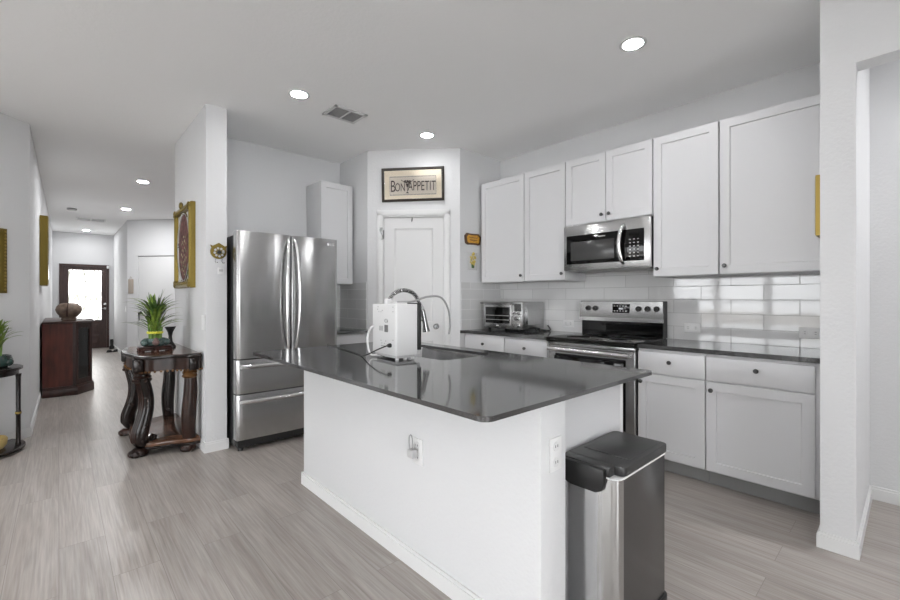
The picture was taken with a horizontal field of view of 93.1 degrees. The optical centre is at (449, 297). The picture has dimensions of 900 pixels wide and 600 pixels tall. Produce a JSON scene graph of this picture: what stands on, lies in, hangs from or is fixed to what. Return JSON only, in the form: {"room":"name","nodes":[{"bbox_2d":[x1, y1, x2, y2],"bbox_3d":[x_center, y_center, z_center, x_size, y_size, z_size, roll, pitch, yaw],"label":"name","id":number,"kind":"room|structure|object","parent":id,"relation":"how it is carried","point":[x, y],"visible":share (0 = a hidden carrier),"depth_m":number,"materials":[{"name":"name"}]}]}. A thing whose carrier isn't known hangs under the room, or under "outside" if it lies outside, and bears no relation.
{"room":"kitchen","nodes":[
{"label":"kitchen","id":0,"kind":"room"},
{"bbox_2d":[0,112,29,434],"bbox_3d":[-4.812,-0.159,2.187,0.644,2.830,3.868,0,0,39],"label":"wall","id":1,"kind":"structure","parent":0,"point":[14,133],"depth_m":3.73,"materials":[{"name":"white paint"}]},
{"bbox_2d":[0,228,6,292],"bbox_3d":[-3.816,-0.314,3.308,0.031,0.550,0.690,0,0,2],"label":"picture","id":2,"kind":"object","parent":1,"relation":"attached to","point":[3,232],"visible":1,"depth_m":3.62,"materials":[{"name":"brown metal"}]},
{"bbox_2d":[30,128,51,423],"bbox_3d":[-6.651,-0.159,6.907,0.150,2.830,8.330,0,0,-42],"label":"wall","id":3,"kind":"structure","parent":0,"point":[40,296],"depth_m":4.75,"materials":[{"name":"white paint"}]},
{"bbox_2d":[5,386,41,439],"bbox_3d":[-6.233,1.216,5.941,3.229,0.082,9.852,0,0,-19],"label":"baseboard","id":4,"kind":"structure","parent":3,"relation":"attached to","point":[25,433],"depth_m":3.87,"materials":[{"name":"white"}]},
{"bbox_2d":[40,215,48,285],"bbox_3d":[-5.211,-0.584,5.478,0.080,0.860,0.620,0,0,-43],"label":"picture","id":5,"kind":"object","parent":3,"relation":"attached to","point":[44,220],"visible":0.99,"depth_m":5.25,"materials":[{"name":"brown metal"}]},
{"bbox_2d":[52,231,112,345],"bbox_3d":[-9.033,-0.159,10.509,1.700,2.830,0.200,0,0,-43],"label":"wall","id":6,"kind":"structure","parent":0,"point":[67,247],"depth_m":10.40,"materials":[{"name":"white paint"}]},
{"bbox_2d":[59,263,108,347],"bbox_3d":[-8.967,0.220,10.467,0.933,2.073,0.150,0,0,-43],"label":"door","id":7,"kind":"structure","parent":6,"relation":"in","point":[86,285],"depth_m":10.56,"materials":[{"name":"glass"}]},
{"bbox_2d":[113,219,173,349],"bbox_3d":[-5.620,-0.159,8.980,6.821,2.830,1.358,0,0,23],"label":"wall","id":8,"kind":"structure","parent":0,"point":[152,237],"depth_m":8.62,"materials":[{"name":"white paint"}]},
{"bbox_2d":[128,277,133,293],"bbox_3d":[-6.447,-0.258,8.610,0.110,0.349,0.018,0,0,6],"label":"wall plaque","id":9,"kind":"object","parent":8,"relation":"attached to","point":[130,281],"visible":1,"depth_m":8.61,"materials":[{"name":"beige"}]},
{"bbox_2d":[138,255,174,345],"bbox_3d":[-5.904,0.201,8.569,0.814,2.092,0.106,0,0,6],"label":"door","id":10,"kind":"structure","parent":8,"relation":"in","point":[156,273],"depth_m":8.58,"materials":[{"name":"grey"}]},
{"bbox_2d":[175,104,339,442],"bbox_3d":[-1.341,-0.159,4.883,2.873,2.830,1.250,0,0,-43],"label":"wall","id":11,"kind":"structure","parent":0,"point":[234,184],"depth_m":3.77,"materials":[{"name":"white paint"}]},
{"bbox_2d":[173,201,195,288],"bbox_3d":[-2.462,-0.483,3.930,0.066,0.790,0.660,0,0,-43],"label":"framed painting","id":12,"kind":"object","parent":11,"relation":"attached to","point":[185,217],"visible":1,"depth_m":3.87,"materials":[{"name":"brown metal"}]},
{"bbox_2d":[174,412,228,453],"bbox_3d":[-2.338,1.216,3.960,0.182,0.082,1.263,0,0,-43],"label":"baseboard","id":13,"kind":"structure","parent":11,"relation":"attached to","point":[208,447],"depth_m":3.50,"materials":[{"name":"white"}]},
{"bbox_2d":[210,243,226,263],"bbox_3d":[-1.897,-0.366,3.502,0.124,0.170,0.035,0,0,-43],"label":"wall ornament","id":14,"kind":"object","parent":11,"relation":"attached to","point":[218,251],"visible":1,"depth_m":3.50,"materials":[{"name":"gold metal"}]},
{"bbox_2d":[218,267,223,273],"bbox_3d":[-1.893,-0.222,3.520,0.044,0.056,0.014,0,0,-43],"label":"thermostat","id":15,"kind":"object","parent":11,"relation":"attached to","point":[220,270],"visible":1,"depth_m":3.51,"materials":[{"name":"white plastic"}]},
{"bbox_2d":[307,181,352,284],"bbox_3d":[-1.334,-0.691,4.728,0.376,1.085,0.350,0,0,-43],"label":"upper cabinet","id":16,"kind":"object","parent":11,"relation":"attached to","point":[329,205],"visible":0.77,"depth_m":4.62,"materials":[{"name":"grey wood"}]},
{"bbox_2d":[337,285,339,326],"bbox_3d":[-1.634,0.089,4.690,0.934,0.505,0.007,0,0,-43],"label":"backsplash","id":17,"kind":"structure","parent":11,"relation":"attached to","point":[338,286],"depth_m":4.99,"materials":[{"name":"tile"}]},
{"bbox_2d":[0,0,819,235],"bbox_3d":[-3.296,-1.633,3.592,8.400,0.120,18.150,0,0,-43],"label":"ceiling","id":18,"kind":"structure","parent":0,"point":[106,91],"depth_m":2.98,"materials":[{"name":"white paint"}]},
{"bbox_2d":[76,217,105,221],"bbox_3d":[-7.222,-1.568,8.574,0.460,0.009,0.360,0,0,-43],"label":"ceiling vent","id":19,"kind":"object","parent":18,"relation":"in","point":[77,218],"visible":1,"depth_m":8.53,"materials":[{"name":"white metal"}]},
{"bbox_2d":[136,180,149,183],"bbox_3d":[-4.157,-1.569,5.771,0.160,0.008,0.160,0,0,-43],"label":"recessed light","id":20,"kind":"object","parent":18,"relation":"in","point":[139,181],"visible":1,"depth_m":5.75,"materials":[{"name":"white"}]},
{"bbox_2d":[288,89,309,98],"bbox_3d":[-1.166,-1.569,3.292,0.160,0.008,0.160,0,0,-43],"label":"recessed light","id":21,"kind":"object","parent":18,"relation":"in","point":[295,93],"visible":1,"depth_m":3.29,"materials":[{"name":"white"}]},
{"bbox_2d":[291,91,306,97],"bbox_3d":[-1.166,-1.569,3.292,0.115,0.006,0.115,0,0,-43],"label":"diffuser","id":22,"kind":"object","parent":21,"relation":"attached to","point":[295,94],"depth_m":3.29,"materials":[{"name":"white plastic"}]},
{"bbox_2d":[322,104,367,123],"bbox_3d":[-0.901,-1.568,3.652,0.300,0.009,0.240,0,0,-43],"label":"ceiling vent","id":23,"kind":"object","parent":18,"relation":"in","point":[338,112],"visible":1,"depth_m":3.64,"materials":[{"name":"white metal"}]},
{"bbox_2d":[419,132,434,138],"bbox_3d":[-0.222,-1.569,4.122,0.160,0.008,0.160,0,0,-43],"label":"recessed light","id":24,"kind":"object","parent":18,"relation":"in","point":[427,135],"visible":1,"depth_m":4.12,"materials":[{"name":"white"}]},
{"bbox_2d":[421,133,432,137],"bbox_3d":[-0.222,-1.569,4.122,0.115,0.006,0.115,0,0,-43],"label":"diffuser","id":25,"kind":"object","parent":24,"relation":"attached to","point":[423,135],"depth_m":4.12,"materials":[{"name":"white plastic"}]},
{"bbox_2d":[619,36,646,51],"bbox_3d":[1.132,-1.569,2.638,0.160,0.008,0.160,0,0,-43],"label":"recessed light","id":26,"kind":"object","parent":18,"relation":"in","point":[633,43],"visible":1,"depth_m":2.63,"materials":[{"name":"white plastic"}]},
{"bbox_2d":[623,39,642,49],"bbox_3d":[1.132,-1.569,2.638,0.115,0.006,0.115,0,0,-43],"label":"diffuser","id":27,"kind":"object","parent":26,"relation":"attached to","point":[628,44],"depth_m":2.64,"materials":[{"name":"white plastic"}]},
{"bbox_2d":[340,148,499,346],"bbox_3d":[-0.366,-0.159,4.767,1.875,2.830,0.530,0,0,3],"label":"wall","id":28,"kind":"structure","parent":0,"point":[465,171],"depth_m":4.55,"materials":[{"name":"white paint"}]},
{"bbox_2d":[340,282,366,329],"bbox_3d":[-1.094,0.089,4.786,0.007,0.505,0.582,0,0,-43],"label":"backsplash","id":29,"kind":"structure","parent":28,"relation":"attached to","point":[353,297],"depth_m":4.76,"materials":[{"name":"tile"}]},
{"bbox_2d":[381,166,443,202],"bbox_3d":[-0.393,-1.199,4.507,0.671,0.366,0.026,0,0,5],"label":"framed sign","id":30,"kind":"object","parent":28,"relation":"attached to","point":[407,184],"visible":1,"depth_m":4.51,"materials":[{"name":"black"}]},
{"bbox_2d":[377,209,449,345],"bbox_3d":[-0.388,0.162,4.535,0.785,2.190,0.152,0,0,5],"label":"door","id":31,"kind":"structure","parent":28,"relation":"in","point":[414,255],"depth_m":4.53,"materials":[{"name":"white wood"}]},
{"bbox_2d":[464,233,480,245],"bbox_3d":[0.247,-0.629,4.591,0.242,0.127,0.024,0,0,-43],"label":"wall plaque","id":32,"kind":"object","parent":28,"relation":"attached to","point":[470,239],"visible":1,"depth_m":4.57,"materials":[{"name":"brown"}]},
{"bbox_2d":[468,252,476,269],"bbox_3d":[0.244,-0.396,4.596,0.144,0.194,0.013,0,0,-43],"label":"tile","id":33,"kind":"structure","parent":28,"relation":"attached to","point":[472,257],"depth_m":4.59,"materials":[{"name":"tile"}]},
{"bbox_2d":[461,282,499,329],"bbox_3d":[0.347,0.089,4.695,0.625,0.505,0.006,0,0,-43],"label":"backsplash","id":34,"kind":"structure","parent":28,"relation":"attached to","point":[472,294],"depth_m":4.63,"materials":[{"name":"tile"}]},
{"bbox_2d":[0,348,899,599],"bbox_3d":[-3.296,1.306,3.592,8.400,0.100,18.150,0,0,-43],"label":"floor","id":35,"kind":"structure","parent":0,"point":[81,518],"depth_m":2.27,"materials":[{"name":"grey wood"}]},
{"bbox_2d":[0,364,25,456],"bbox_3d":[-3.634,0.911,3.355,0.315,0.690,0.630,0,0,2],"label":"plant stand","id":36,"kind":"object","parent":35,"relation":"on","point":[13,445],"visible":0.99,"depth_m":3.51,"materials":[{"name":"brown wood"}]},
{"bbox_2d":[0,435,7,448],"bbox_3d":[-3.669,1.169,3.406,0.190,0.090,0.190,0,0,-43],"label":"basket","id":37,"kind":"object","parent":36,"relation":"on","point":[3,438],"visible":1,"depth_m":3.42,"materials":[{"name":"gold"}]},
{"bbox_2d":[0,354,13,367],"bbox_3d":[-3.651,0.516,3.442,0.185,0.100,0.178,0,0,-43],"label":"pot","id":38,"kind":"object","parent":36,"relation":"on","point":[6,360],"depth_m":3.43,"materials":[{"name":"green ceramic"}]},
{"bbox_2d":[0,319,20,367],"bbox_3d":[-3.631,0.338,3.438,0.260,0.457,0.261,0,0,29],"label":"bamboo","id":39,"kind":"object","parent":36,"relation":"on","point":[6,360],"visible":1,"depth_m":3.44,"materials":[{"name":"green plant"}]},
{"bbox_2d":[0,439,25,456],"bbox_3d":[-3.634,1.226,3.355,0.315,0.024,0.630,0,0,2],"label":"shelf","id":40,"kind":"object","parent":36,"relation":"attached to","point":[12,446],"depth_m":3.47,"materials":[{"name":"brown wood"}]},
{"bbox_2d":[42,317,93,398],"bbox_3d":[-5.426,0.781,6.062,0.512,0.950,1.614,0,0,-43],"label":"display cabinet","id":41,"kind":"object","parent":35,"relation":"on","point":[66,345],"visible":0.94,"depth_m":5.47,"materials":[{"name":"brown wood"}]},
{"bbox_2d":[55,303,81,320],"bbox_3d":[-5.166,0.188,5.777,0.276,0.237,0.278,0,0,-43],"label":"clay pot","id":42,"kind":"object","parent":41,"relation":"on","point":[66,311],"visible":1,"depth_m":5.70,"materials":[{"name":"brown ceramic"}]},
{"bbox_2d":[109,339,113,348],"bbox_3d":[-8.289,1.137,10.445,0.100,0.240,0.098,0,0,-43],"label":"umbrella stand","id":43,"kind":"object","parent":35,"relation":"on","point":[111,346],"visible":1,"depth_m":10.42,"materials":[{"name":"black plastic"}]},
{"bbox_2d":[118,343,202,458],"bbox_3d":[-2.577,0.855,3.741,0.487,0.803,1.126,0,0,-43],"label":"console table","id":44,"kind":"object","parent":35,"relation":"on","point":[146,433],"visible":0.99,"depth_m":3.47,"materials":[{"name":"brown wood"}]},
{"bbox_2d":[122,290,182,352],"bbox_3d":[-2.542,0.185,3.657,0.461,0.542,0.447,0,0,-43],"label":"bamboo","id":45,"kind":"object","parent":44,"relation":"on","point":[155,342],"visible":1,"depth_m":3.61,"materials":[{"name":"green plant"}]},
{"bbox_2d":[140,337,169,346],"bbox_3d":[-2.525,0.378,3.647,0.212,0.068,0.140,0,0,-43],"label":"bowl","id":46,"kind":"object","parent":44,"relation":"on","point":[150,341],"depth_m":3.60,"materials":[{"name":"green ceramic"}]},
{"bbox_2d":[129,413,200,446],"bbox_3d":[-2.561,1.167,3.757,0.423,0.030,1.010,0,0,-43],"label":"shelf","id":47,"kind":"object","parent":44,"relation":"attached to","point":[167,427],"depth_m":3.59,"materials":[{"name":"brown wood"}]},
{"bbox_2d":[165,326,175,346],"bbox_3d":[-2.591,0.361,3.947,0.090,0.190,0.090,0,0,-43],"label":"candle holder","id":48,"kind":"object","parent":44,"relation":"on","point":[170,329],"visible":0.75,"depth_m":3.93,"materials":[{"name":"black metal"}]},
{"bbox_2d":[227,230,336,450],"bbox_3d":[-1.631,0.356,3.988,0.890,1.800,0.878,0,0,-43],"label":"refrigerator","id":49,"kind":"object","parent":35,"relation":"on","point":[282,289],"visible":0.8,"depth_m":3.62,"materials":[{"name":"grey metal"}]},
{"bbox_2d":[337,333,366,344],"bbox_3d":[-1.251,0.815,4.603,0.470,0.884,0.616,0,0,-43],"label":"base cabinet","id":50,"kind":"object","parent":35,"relation":"on","point":[353,338],"visible":0.08,"depth_m":4.43,"materials":[{"name":"grey wood"}]},
{"bbox_2d":[337,327,367,334],"bbox_3d":[-1.252,0.356,4.613,0.472,0.030,0.621,0,0,-43],"label":"countertop","id":51,"kind":"structure","parent":50,"relation":"on","point":[340,330],"depth_m":4.47,"materials":[{"name":"grey stone"}]},
{"bbox_2d":[301,347,622,599],"bbox_3d":[-0.053,0.808,2.432,0.798,0.898,1.950,0,0,-43],"label":"kitchen island","id":52,"kind":"object","parent":35,"relation":"on","point":[482,517],"visible":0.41,"depth_m":1.82,"materials":[{"name":"white paint"}]},
{"bbox_2d":[413,437,422,465],"bbox_3d":[-0.150,0.707,1.959,0.010,0.118,0.072,0,0,-43],"label":"wall outlet","id":53,"kind":"object","parent":52,"relation":"attached to","point":[417,443],"visible":0.85,"depth_m":1.95,"materials":[{"name":"white plastic"}]},
{"bbox_2d":[407,434,416,458],"bbox_3d":[-0.173,0.678,1.951,0.035,0.105,0.039,0,0,-43],"label":"charger","id":54,"kind":"object","parent":53,"relation":"attached to","point":[411,452],"visible":1,"depth_m":1.94,"materials":[{"name":"grey plastic"}]},
{"bbox_2d":[253,342,651,421],"bbox_3d":[-0.148,0.350,2.340,1.161,0.017,2.002,0,0,-43],"label":"island countertop","id":55,"kind":"structure","parent":52,"relation":"on","point":[493,386],"depth_m":1.85,"materials":[{"name":"grey stone"}]},
{"bbox_2d":[327,344,386,355],"bbox_3d":[-0.630,0.457,2.673,0.062,0.398,0.922,0,0,-35],"label":"power cord","id":56,"kind":"object","parent":55,"relation":"on","point":[327,344],"visible":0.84,"depth_m":2.54,"materials":[{"name":"black plastic"}]},
{"bbox_2d":[366,299,420,359],"bbox_3d":[-0.326,0.173,2.438,0.207,0.336,0.279,0,0,-38],"label":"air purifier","id":57,"kind":"object","parent":55,"relation":"on","point":[397,326],"visible":0.97,"depth_m":2.36,"materials":[{"name":"white plastic"}]},
{"bbox_2d":[375,352,414,358],"bbox_3d":[-0.318,0.324,2.441,0.120,0.016,0.240,0,0,-38],"label":"tray","id":58,"kind":"object","parent":57,"relation":"on","point":[404,355],"depth_m":2.35,"materials":[{"name":"grey plastic"}]},
{"bbox_2d":[397,295,450,333],"bbox_3d":[-0.140,0.102,2.465,0.348,0.233,0.029,0,0,-31],"label":"hose","id":59,"kind":"object","parent":57,"relation":"attached to","point":[424,297],"visible":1,"depth_m":2.49,"materials":[{"name":"grey"}]},
{"bbox_2d":[388,288,429,331],"bbox_3d":[-0.288,0.140,2.664,0.335,0.403,0.109,0,0,-9],"label":"faucet","id":60,"kind":"object","parent":55,"relation":"on","point":[405,290],"visible":0.58,"depth_m":2.69,"materials":[{"name":"silver metal"}]},
{"bbox_2d":[422,347,483,359],"bbox_3d":[-0.128,0.468,2.713,0.450,0.218,0.770,0,0,-43],"label":"sink","id":61,"kind":"object","parent":55,"relation":"in","point":[431,353],"visible":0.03,"depth_m":2.92,"materials":[{"name":"metal"}]},
{"bbox_2d":[549,435,560,472],"bbox_3d":[0.376,0.555,1.514,0.072,0.118,0.010,0,0,-43],"label":"wall outlet","id":62,"kind":"object","parent":52,"relation":"attached to","point":[554,443],"visible":1,"depth_m":1.51,"materials":[{"name":"white plastic"}]},
{"bbox_2d":[553,441,558,450],"bbox_3d":[0.377,0.527,1.512,0.035,0.035,0.004,0,0,-43],"label":"receptacle","id":63,"kind":"object","parent":62,"relation":"attached to","point":[555,443],"depth_m":1.51,"materials":[{"name":"grey plastic"}]},
{"bbox_2d":[553,457,558,466],"bbox_3d":[0.377,0.584,1.512,0.035,0.035,0.004,0,0,-43],"label":"receptacle","id":64,"kind":"object","parent":62,"relation":"attached to","point":[555,459],"depth_m":1.51,"materials":[{"name":"grey plastic"}]},
{"bbox_2d":[465,333,505,351],"bbox_3d":[0.540,0.815,4.496,0.608,0.884,0.547,0,0,-43],"label":"drawer","id":65,"kind":"object","parent":35,"relation":"on","point":[476,341],"visible":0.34,"depth_m":4.29,"materials":[{"name":"grey wood"}]},
{"bbox_2d":[460,328,575,339],"bbox_3d":[0.694,0.356,4.302,0.644,0.030,1.040,0,0,-43],"label":"countertop","id":66,"kind":"structure","parent":65,"relation":"on","point":[531,334],"depth_m":4.18,"materials":[{"name":"grey stone"}]},
{"bbox_2d":[480,301,543,331],"bbox_3d":[0.652,0.192,4.495,0.415,0.300,0.533,0,0,-43],"label":"toaster oven","id":67,"kind":"object","parent":66,"relation":"on","point":[516,315],"visible":0.98,"depth_m":4.33,"materials":[{"name":"silver metal"}]},
{"bbox_2d":[535,325,550,331],"bbox_3d":[0.949,0.312,4.314,0.209,0.059,0.089,0,0,-33],"label":"power cord","id":68,"kind":"object","parent":66,"relation":"on","point":[543,330],"visible":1,"depth_m":4.32,"materials":[{"name":"black plastic"}]},
{"bbox_2d":[505,337,548,357],"bbox_3d":[0.893,0.815,4.112,0.608,0.884,0.491,0,0,-43],"label":"drawer","id":69,"kind":"object","parent":35,"relation":"on","point":[525,346],"visible":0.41,"depth_m":3.90,"materials":[{"name":"grey wood"}]},
{"bbox_2d":[546,300,666,435],"bbox_3d":[1.312,0.626,3.619,0.664,1.200,0.768,0,0,-43],"label":"range","id":70,"kind":"object","parent":35,"relation":"on","point":[612,331],"visible":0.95,"depth_m":3.57,"materials":[{"name":"grey metal"}]},
{"bbox_2d":[546,333,663,348],"bbox_3d":[1.315,0.356,3.621,0.605,0.041,0.766,0,0,-43],"label":"cooktop","id":71,"kind":"object","parent":70,"relation":"in","point":[591,340],"depth_m":3.50,"materials":[{"name":"black glass"}]},
{"bbox_2d":[565,431,666,599],"bbox_3d":[0.655,0.930,1.704,0.490,0.652,0.242,0,0,-43],"label":"trash can","id":72,"kind":"object","parent":35,"relation":"on","point":[615,480],"visible":0.95,"depth_m":1.59,"materials":[{"name":"silver metal"}]},
{"bbox_2d":[638,348,709,482],"bbox_3d":[1.747,0.815,3.182,0.608,0.884,0.448,0,0,-43],"label":"base cabinet","id":73,"kind":"object","parent":35,"relation":"on","point":[671,400],"visible":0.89,"depth_m":2.98,"materials":[{"name":"grey wood"}]},
{"bbox_2d":[706,354,819,513],"bbox_3d":[2.108,0.815,2.788,0.608,0.884,0.613,0,0,-43],"label":"base cabinet","id":74,"kind":"object","parent":35,"relation":"on","point":[763,415],"visible":0.9,"depth_m":2.60,"materials":[{"name":"grey wood"}]},
{"bbox_2d":[637,339,819,363],"bbox_3d":[1.962,0.356,2.962,0.587,0.030,1.064,0,0,-43],"label":"countertop","id":75,"kind":"structure","parent":74,"relation":"on","point":[796,354],"depth_m":2.84,"materials":[{"name":"grey stone"}]},
{"bbox_2d":[565,457,605,492],"bbox_3d":[0.493,0.656,1.579,0.026,0.089,0.176,0,0,-43],"label":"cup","id":76,"kind":"object","parent":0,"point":[589,476],"depth_m":1.56,"materials":[{"name":"black plastic"}]},
{"bbox_2d":[500,60,899,491],"bbox_3d":[2.522,-0.159,2.946,0.200,2.830,9.330,0,0,-43],"label":"wall","id":77,"kind":"structure","parent":0,"point":[804,82],"depth_m":2.66,"materials":[{"name":"white paint"}]},
{"bbox_2d":[482,173,536,283],"bbox_3d":[0.660,-0.698,4.537,0.390,1.072,0.575,0,0,-43],"label":"upper cabinet","id":78,"kind":"object","parent":77,"relation":"attached to","point":[503,200],"visible":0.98,"depth_m":4.41,"materials":[{"name":"grey wood"}]},
{"bbox_2d":[525,162,585,281],"bbox_3d":[1.013,-0.698,4.152,0.390,1.072,0.461,0,0,-43],"label":"upper cabinet","id":79,"kind":"object","parent":77,"relation":"attached to","point":[545,188],"visible":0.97,"depth_m":4.04,"materials":[{"name":"grey wood"}]},
{"bbox_2d":[563,320,573,326],"bbox_3d":[1.179,0.257,4.244,0.010,0.072,0.118,0,0,-43],"label":"wall outlet","id":80,"kind":"object","parent":77,"relation":"attached to","point":[566,323],"visible":1,"depth_m":4.24,"materials":[{"name":"white plastic"}]},
{"bbox_2d":[566,139,653,226],"bbox_3d":[1.432,-0.939,3.696,0.390,0.590,0.767,0,0,-43],"label":"upper cabinet","id":81,"kind":"object","parent":77,"relation":"attached to","point":[618,183],"visible":0.91,"depth_m":3.54,"materials":[{"name":"grey wood"}]},
{"bbox_2d":[564,216,653,272],"bbox_3d":[1.403,-0.433,3.666,0.455,0.400,0.765,0,0,-43],"label":"microwave","id":82,"kind":"object","parent":81,"relation":"attached to","point":[622,245],"visible":0.98,"depth_m":3.52,"materials":[{"name":"grey metal"}]},
{"bbox_2d":[500,270,819,348],"bbox_3d":[1.560,-0.151,3.841,0.007,0.985,2.906,0,0,-43],"label":"backsplash","id":83,"kind":"structure","parent":77,"relation":"attached to","point":[770,310],"depth_m":3.33,"materials":[{"name":"tile"}]},
{"bbox_2d":[654,121,727,277],"bbox_3d":[1.845,-0.698,3.245,0.390,1.072,0.444,0,0,-43],"label":"upper cabinet","id":84,"kind":"object","parent":77,"relation":"attached to","point":[686,162],"visible":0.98,"depth_m":3.12,"materials":[{"name":"grey wood"}]},
{"bbox_2d":[684,323,699,332],"bbox_3d":[1.940,0.241,3.415,0.010,0.072,0.118,0,0,-43],"label":"wall outlet","id":85,"kind":"object","parent":77,"relation":"attached to","point":[688,327],"visible":1,"depth_m":3.41,"materials":[{"name":"white plastic"}]},
{"bbox_2d":[720,94,819,275],"bbox_3d":[2.199,-0.698,2.860,0.390,1.072,0.592,0,0,-43],"label":"upper cabinet","id":86,"kind":"object","parent":77,"relation":"attached to","point":[770,157],"visible":0.77,"depth_m":2.75,"materials":[{"name":"grey wood"}]},
{"bbox_2d":[799,327,819,338],"bbox_3d":[2.433,0.238,2.877,0.010,0.072,0.118,0,0,-43],"label":"wall outlet","id":87,"kind":"object","parent":77,"relation":"attached to","point":[804,332],"visible":0.88,"depth_m":2.88,"materials":[{"name":"white plastic"}]},
{"bbox_2d":[871,485,899,505],"bbox_3d":[4.046,1.216,1.127,0.013,0.082,4.190,0,0,-43],"label":"baseboard","id":88,"kind":"structure","parent":77,"relation":"attached to","point":[878,493],"depth_m":2.62,"materials":[{"name":"white wood"}]},
{"bbox_2d":[820,0,899,540],"bbox_3d":[3.667,-0.159,0.870,0.920,2.830,4.322,0,0,-43],"label":"wall","id":89,"kind":"structure","parent":0,"point":[857,36],"depth_m":2.11,"materials":[{"name":"white paint"}]},
{"bbox_2d":[815,175,819,237],"bbox_3d":[1.999,-0.473,2.289,0.320,0.310,0.024,0,0,-43],"label":"picture","id":90,"kind":"object","parent":89,"relation":"attached to","point":[817,177],"visible":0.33,"depth_m":2.18,"materials":[{"name":"yellow metal"}]},
{"bbox_2d":[816,485,871,560],"bbox_3d":[2.246,1.216,2.409,0.933,0.082,0.158,0,0,-43],"label":"baseboard","id":91,"kind":"structure","parent":89,"relation":"attached to","point":[849,548],"depth_m":2.11,"materials":[{"name":"white wood"}]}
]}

